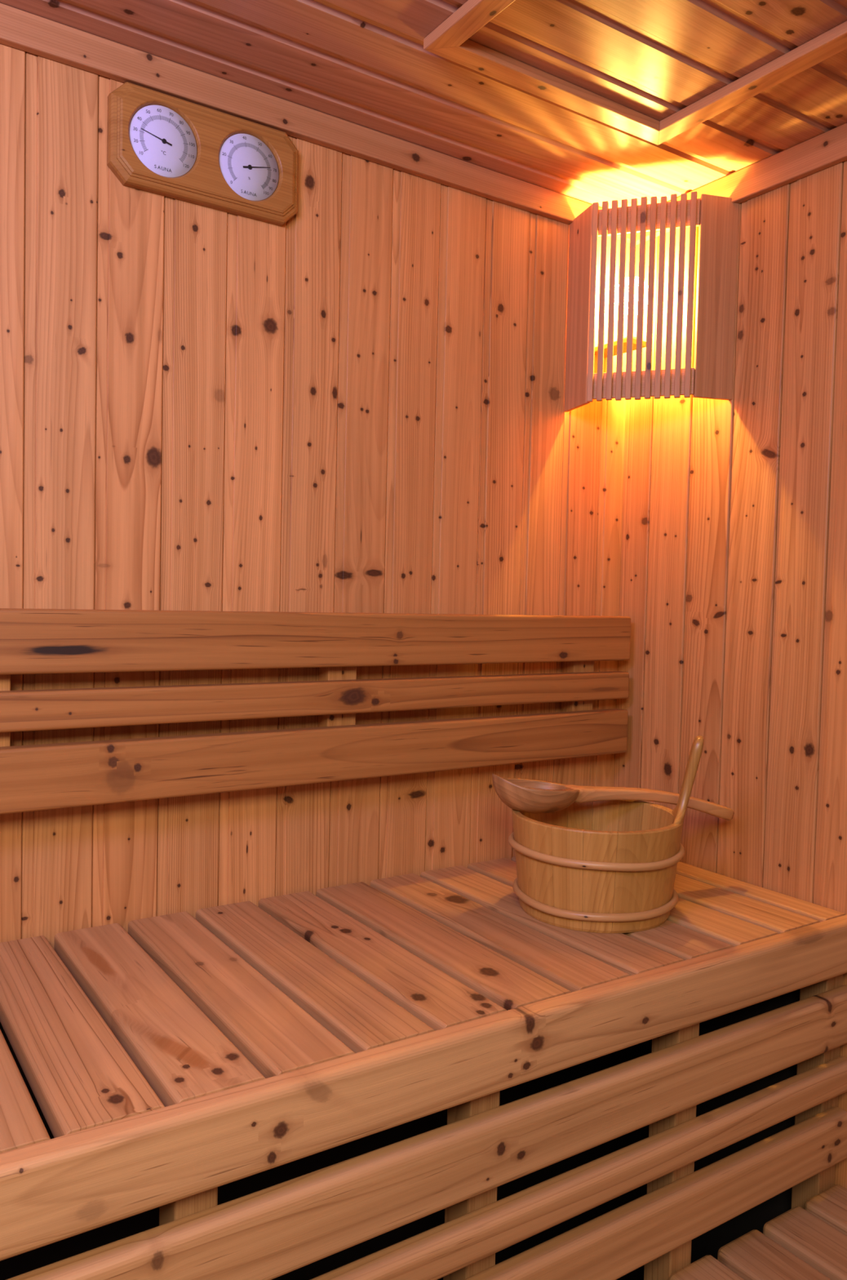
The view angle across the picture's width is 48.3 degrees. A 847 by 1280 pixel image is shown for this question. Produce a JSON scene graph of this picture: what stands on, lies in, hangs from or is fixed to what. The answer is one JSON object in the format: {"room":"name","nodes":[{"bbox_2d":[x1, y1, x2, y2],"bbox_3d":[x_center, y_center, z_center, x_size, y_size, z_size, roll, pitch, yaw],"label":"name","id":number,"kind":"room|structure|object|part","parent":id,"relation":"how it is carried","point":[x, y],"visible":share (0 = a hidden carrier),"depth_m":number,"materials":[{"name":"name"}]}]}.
{"room":"sauna","nodes":[
{"label":"sauna","id":0,"kind":"room"},
{"bbox_2d":[0,44,630,1279],"bbox_3d":[-0.476,0.229,1.218,2.006,1.991,0.016,0,3,-34],"label":"wall","id":1,"kind":"structure","parent":0,"point":[354,403],"depth_m":1.37,"materials":[{"name":"brown wood"}]},
{"bbox_2d":[106,82,298,226],"bbox_3d":[-0.287,-0.648,1.267,0.263,0.126,0.023,0,3,-34],"label":"thermometer","id":2,"kind":"object","parent":1,"relation":"attached to","point":[160,144],"visible":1,"depth_m":1.25,"materials":[{"name":"brown wood"}]},
{"bbox_2d":[0,3,630,244],"bbox_3d":[-0.450,-0.734,1.160,1.990,0.040,0.015,0,3,-34],"label":"trim","id":3,"kind":"structure","parent":1,"relation":"attached to","point":[20,29],"depth_m":1.31,"materials":[{"name":"brown wood"}]},
{"bbox_2d":[0,608,631,813],"bbox_3d":[-0.465,0.083,1.171,1.959,0.244,0.060,0,3,-34],"label":"backrest","id":4,"kind":"object","parent":1,"relation":"attached to","point":[46,776],"visible":1,"depth_m":1.32,"materials":[{"name":"brown wood"}]},
{"bbox_3d":[-0.458,0.167,1.161,1.959,0.078,0.028,0,3,-34],"label":"rail","id":5,"kind":"part","parent":4,"relation":"part of","materials":[{"name":"brown wood"}]},
{"bbox_3d":[-0.456,0.085,1.157,1.959,0.048,0.028,0,3,-34],"label":"rail","id":6,"kind":"part","parent":4,"relation":"part of","materials":[{"name":"brown wood"}]},
{"bbox_3d":[-0.454,0.001,1.154,1.959,0.078,0.028,0,3,-34],"label":"rail","id":7,"kind":"part","parent":4,"relation":"part of","materials":[{"name":"brown wood"}]},
{"bbox_2d":[0,0,846,208],"bbox_3d":[0.143,-0.709,0.269,2.014,0.014,2.184,0,3,-34],"label":"ceiling","id":8,"kind":"structure","parent":0,"point":[363,63],"depth_m":1.23,"materials":[{"name":"brown wood"}]},
{"bbox_2d":[423,0,846,145],"bbox_3d":[0.293,-0.727,1.105,0.417,0.014,0.432,0,3,-34],"label":"frame","id":9,"kind":"object","parent":8,"relation":"attached to","point":[450,40],"visible":1,"depth_m":1.22,"materials":[{"name":"brown wood"}]},
{"bbox_2d":[599,160,846,1279],"bbox_3d":[0.959,0.278,0.859,0.016,1.991,2.201,0,3,-34],"label":"wall","id":10,"kind":"structure","parent":0,"point":[734,578],"depth_m":1.50,"materials":[{"name":"brown wood"}]},
{"bbox_2d":[564,191,739,412],"bbox_3d":[0.362,-0.554,1.568,0.264,0.324,0.144,4,3,45],"label":"lamp","id":11,"kind":"object","parent":10,"relation":"attached to","point":[717,217],"visible":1,"depth_m":1.52,"materials":[{"name":"brown wood"}]},
{"bbox_3d":[0.265,-0.558,1.604,0.008,0.324,0.083,1,3,-18],"label":"panel","id":12,"kind":"part","parent":11,"relation":"part of","materials":[{"name":"brown wood"}]},
{"bbox_3d":[0.470,-0.549,1.519,0.068,0.319,0.008,1,3,-14],"label":"panel","id":13,"kind":"part","parent":11,"relation":"part of","materials":[{"name":"brown wood"}]},
{"bbox_2d":[636,123,846,244],"bbox_3d":[0.953,-0.683,0.832,0.014,0.048,2.084,0,3,-34],"label":"trim","id":14,"kind":"structure","parent":10,"relation":"attached to","point":[825,150],"depth_m":1.44,"materials":[{"name":"brown wood"}]},
{"bbox_3d":[0.109,1.307,0.362,2.100,0.060,2.300,0,3,-34],"label":"floor","id":15,"kind":"structure","parent":0,"visible":0},
{"bbox_2d":[0,856,846,1279],"bbox_3d":[-0.346,0.811,1.020,1.983,0.852,0.505,0,3,-34],"label":"bench","id":16,"kind":"object","parent":15,"relation":"on","point":[172,1060],"visible":0.84,"depth_m":1.03,"materials":[{"name":"brown wood"}]},
{"bbox_3d":[-0.220,0.858,0.866,0.040,0.777,0.044,0,3,-34],"label":"post","id":17,"kind":"part","parent":16,"relation":"part of","materials":[{"name":"brown wood"}]},
{"bbox_3d":[0.046,0.857,1.042,0.040,0.777,0.044,0,3,-34],"label":"post","id":18,"kind":"part","parent":16,"relation":"part of","materials":[{"name":"brown wood"}]},
{"bbox_2d":[508,735,704,933],"bbox_3d":[0.248,0.257,1.355,0.249,0.256,0.248,0,3,-34],"label":"wooden bucket","id":19,"kind":"object","parent":16,"relation":"on","point":[610,866],"visible":0.96,"depth_m":1.26,"materials":[{"name":"brown wood"}]},
{"bbox_2d":[492,773,734,820],"bbox_3d":[0.295,0.237,1.403,0.409,0.089,0.092,1,3,-15],"label":"ladle","id":20,"kind":"object","parent":19,"relation":"on","point":[526,795],"visible":0.98,"depth_m":1.38,"materials":[{"name":"brown wood"}]},
{"bbox_2d":[492,773,579,813],"bbox_3d":[0.162,0.221,1.366,0.132,0.060,0.095,0,3,-34],"label":"bowl","id":21,"kind":"object","parent":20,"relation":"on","point":[526,795],"depth_m":1.33,"materials":[{"name":"brown wood"}]},
{"bbox_3d":[0.345,0.248,1.436,0.296,0.066,0.047,0,3,-20],"label":"handle","id":22,"kind":"part","parent":20,"relation":"part of","materials":[{"name":"brown wood"}]},
{"bbox_3d":[0.368,0.202,1.325,0.043,0.136,0.094,2,3,13],"label":"handle","id":23,"kind":"part","parent":19,"relation":"part of","materials":[{"name":"brown wood"}]},
{"bbox_3d":[0.313,0.855,1.220,0.040,0.777,0.044,0,3,-34],"label":"post","id":24,"kind":"part","parent":16,"relation":"part of","materials":[{"name":"brown wood"}]},
{"bbox_3d":[0.571,0.854,1.391,0.040,0.777,0.044,0,3,-34],"label":"post","id":25,"kind":"part","parent":16,"relation":"part of","materials":[{"name":"brown wood"}]},
{"bbox_2d":[668,1184,846,1279],"bbox_3d":[-0.106,1.032,0.658,1.982,0.454,0.438,0,3,-34],"label":"bench","id":26,"kind":"object","parent":15,"relation":"on","point":[799,1243],"visible":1,"depth_m":1.23,"materials":[{"name":"brown wood"}]}
]}

